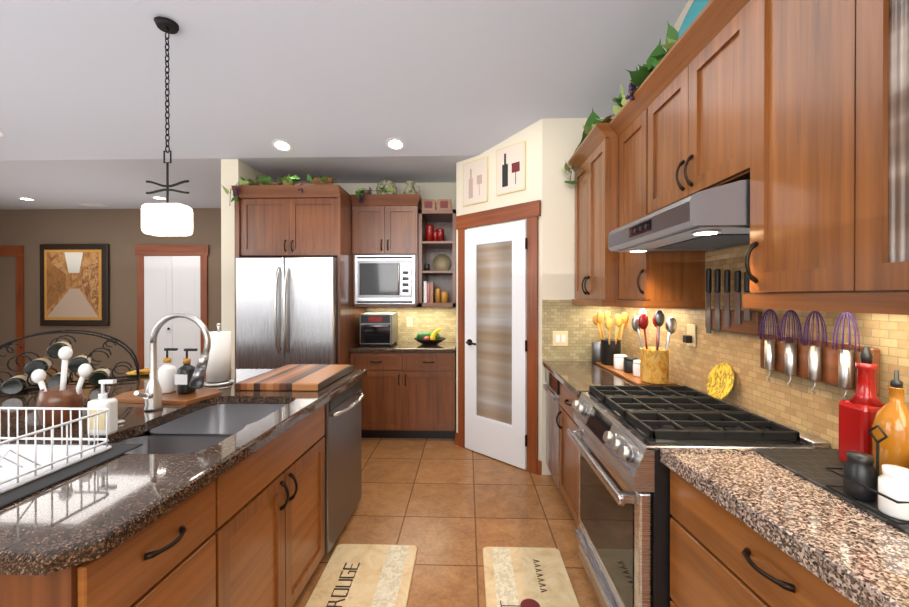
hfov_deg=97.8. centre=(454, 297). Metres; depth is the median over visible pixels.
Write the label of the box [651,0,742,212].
upper cabinet
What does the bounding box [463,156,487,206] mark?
print
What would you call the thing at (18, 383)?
wine rack
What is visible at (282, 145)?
recessed light
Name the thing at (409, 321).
electrical outlet plate
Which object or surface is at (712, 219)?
range hood
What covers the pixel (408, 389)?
base cabinet
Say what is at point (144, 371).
plate
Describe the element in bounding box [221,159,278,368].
wall
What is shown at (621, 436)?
range
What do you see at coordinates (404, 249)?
upper cabinet
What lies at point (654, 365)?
utensil crock
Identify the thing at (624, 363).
canister
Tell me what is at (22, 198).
recessed light
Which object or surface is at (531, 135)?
wall
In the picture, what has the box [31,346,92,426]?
utensil crock
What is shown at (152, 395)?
faucet
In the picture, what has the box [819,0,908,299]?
upper cabinet
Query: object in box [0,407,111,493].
dish rack
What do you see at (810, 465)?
mat
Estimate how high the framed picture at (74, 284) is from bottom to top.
1.200 m
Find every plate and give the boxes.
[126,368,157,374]
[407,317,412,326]
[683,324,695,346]
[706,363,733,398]
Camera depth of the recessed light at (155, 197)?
5.15 m
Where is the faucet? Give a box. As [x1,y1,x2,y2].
[118,312,210,423]
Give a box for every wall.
[0,208,220,367]
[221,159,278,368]
[295,182,455,208]
[456,119,541,460]
[542,118,611,474]
[663,0,833,448]
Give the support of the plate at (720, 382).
on the range at (621, 436)
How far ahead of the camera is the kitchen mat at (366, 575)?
1.99 m
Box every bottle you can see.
[87,380,117,435]
[157,348,177,393]
[175,348,197,393]
[839,346,883,462]
[872,370,908,475]
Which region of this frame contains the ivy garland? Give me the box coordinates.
[222,172,336,205]
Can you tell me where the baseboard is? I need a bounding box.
[455,432,541,474]
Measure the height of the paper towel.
0.353 m
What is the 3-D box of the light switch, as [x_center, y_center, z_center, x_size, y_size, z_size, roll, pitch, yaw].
[0.837,0.320,3.137,0.120,0.120,0.009,0,0,2]
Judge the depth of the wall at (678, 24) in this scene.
2.27 m
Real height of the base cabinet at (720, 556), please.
0.862 m
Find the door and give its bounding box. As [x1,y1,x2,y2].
[456,200,540,474]
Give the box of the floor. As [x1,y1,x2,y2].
[293,438,600,606]
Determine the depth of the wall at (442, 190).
4.50 m
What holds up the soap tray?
on the island countertop at (100, 510)
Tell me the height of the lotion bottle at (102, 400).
0.200 m
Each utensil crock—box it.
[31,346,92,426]
[593,311,628,365]
[632,309,676,383]
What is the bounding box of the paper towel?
[203,323,233,386]
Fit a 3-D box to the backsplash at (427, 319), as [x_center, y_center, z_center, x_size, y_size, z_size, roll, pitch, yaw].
[-0.489,0.283,4.500,1.046,0.416,0.012,0,0,2]
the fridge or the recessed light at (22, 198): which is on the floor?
the fridge
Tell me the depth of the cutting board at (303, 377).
2.28 m
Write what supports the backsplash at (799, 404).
attached to the wall at (678, 24)
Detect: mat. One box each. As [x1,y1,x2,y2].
[0,442,142,507]
[305,544,416,606]
[483,547,579,606]
[752,448,908,534]
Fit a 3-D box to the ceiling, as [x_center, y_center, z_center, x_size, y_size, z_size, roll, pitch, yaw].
[-3.377,-2.320,1.149,9.500,2.056,9.470,0,0,2]
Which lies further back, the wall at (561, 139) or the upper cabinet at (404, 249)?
the upper cabinet at (404, 249)
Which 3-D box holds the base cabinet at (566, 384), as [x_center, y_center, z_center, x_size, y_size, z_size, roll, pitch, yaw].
[0.991,0.955,2.629,0.630,0.914,1.013,0,0,2]
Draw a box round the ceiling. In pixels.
[0,0,687,209]
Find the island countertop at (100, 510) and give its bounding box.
[0,367,366,575]
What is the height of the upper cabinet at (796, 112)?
1.370 m
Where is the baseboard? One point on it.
(539, 467)
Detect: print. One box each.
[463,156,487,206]
[496,140,525,195]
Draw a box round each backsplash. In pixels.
[365,307,455,340]
[542,244,908,449]
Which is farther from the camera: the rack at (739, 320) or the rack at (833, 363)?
the rack at (739, 320)
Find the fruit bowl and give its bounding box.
[413,328,445,344]
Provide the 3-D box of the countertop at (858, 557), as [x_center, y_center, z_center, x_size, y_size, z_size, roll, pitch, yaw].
[0.944,0.533,0.162,0.570,0.050,2.344,0,0,2]
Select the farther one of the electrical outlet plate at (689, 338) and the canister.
the canister
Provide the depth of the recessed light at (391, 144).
3.47 m
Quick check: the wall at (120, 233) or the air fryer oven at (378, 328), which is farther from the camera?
the wall at (120, 233)
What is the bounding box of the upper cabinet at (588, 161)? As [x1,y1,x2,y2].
[571,117,606,303]
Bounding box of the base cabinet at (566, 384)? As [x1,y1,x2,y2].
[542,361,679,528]
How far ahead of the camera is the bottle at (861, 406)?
1.14 m
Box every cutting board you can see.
[234,364,353,390]
[596,362,676,385]
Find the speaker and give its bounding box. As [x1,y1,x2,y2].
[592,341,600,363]
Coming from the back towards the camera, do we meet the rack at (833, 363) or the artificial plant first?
the artificial plant
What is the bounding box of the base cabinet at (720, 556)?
[670,469,857,606]
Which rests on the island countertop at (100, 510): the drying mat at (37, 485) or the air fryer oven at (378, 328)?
the drying mat at (37, 485)
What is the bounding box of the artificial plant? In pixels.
[355,185,393,202]
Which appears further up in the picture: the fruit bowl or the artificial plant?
the artificial plant
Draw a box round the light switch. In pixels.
[553,331,567,345]
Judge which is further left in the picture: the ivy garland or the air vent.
the air vent
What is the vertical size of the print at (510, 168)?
0.400 m
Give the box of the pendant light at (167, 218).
[141,16,192,235]
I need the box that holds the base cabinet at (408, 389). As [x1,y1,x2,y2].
[349,341,455,438]
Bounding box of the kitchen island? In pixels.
[0,379,363,606]
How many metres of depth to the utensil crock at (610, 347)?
2.81 m
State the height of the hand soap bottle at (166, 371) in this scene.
0.224 m
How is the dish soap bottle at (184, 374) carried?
on the soap tray
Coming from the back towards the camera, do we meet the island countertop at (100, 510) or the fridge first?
the fridge
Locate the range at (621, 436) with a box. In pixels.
[567,385,829,606]
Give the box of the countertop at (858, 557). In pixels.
[660,447,908,606]
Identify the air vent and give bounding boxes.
[79,204,108,206]
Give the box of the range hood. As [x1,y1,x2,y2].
[608,179,749,251]
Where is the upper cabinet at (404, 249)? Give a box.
[351,179,455,306]
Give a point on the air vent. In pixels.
(88, 205)
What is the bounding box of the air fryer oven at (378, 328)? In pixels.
[359,312,397,345]
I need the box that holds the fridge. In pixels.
[236,257,337,368]
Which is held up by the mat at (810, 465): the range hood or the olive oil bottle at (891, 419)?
the olive oil bottle at (891, 419)
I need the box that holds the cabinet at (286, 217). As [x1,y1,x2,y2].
[222,172,364,368]
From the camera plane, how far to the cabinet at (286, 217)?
3.67 m
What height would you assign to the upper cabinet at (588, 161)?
1.136 m
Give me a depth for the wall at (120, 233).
5.86 m
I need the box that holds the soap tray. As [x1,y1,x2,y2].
[112,388,221,404]
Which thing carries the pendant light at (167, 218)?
hanging from the ceiling
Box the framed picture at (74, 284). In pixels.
[40,244,109,325]
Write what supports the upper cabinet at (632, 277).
attached to the wall at (678, 24)
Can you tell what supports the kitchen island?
on the floor
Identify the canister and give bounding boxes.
[614,354,639,376]
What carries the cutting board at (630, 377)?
on the base cabinet at (566, 384)
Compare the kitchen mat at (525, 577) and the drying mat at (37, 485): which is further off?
the kitchen mat at (525, 577)
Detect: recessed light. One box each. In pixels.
[17,197,35,200]
[152,196,165,199]
[272,139,292,151]
[386,138,404,149]
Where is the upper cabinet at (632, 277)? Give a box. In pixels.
[607,64,704,303]
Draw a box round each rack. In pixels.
[0,330,139,394]
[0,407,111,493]
[705,268,762,335]
[760,309,879,399]
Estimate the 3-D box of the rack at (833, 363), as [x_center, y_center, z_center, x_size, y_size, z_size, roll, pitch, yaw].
[1.228,0.183,1.396,0.080,0.281,0.450,0,0,2]

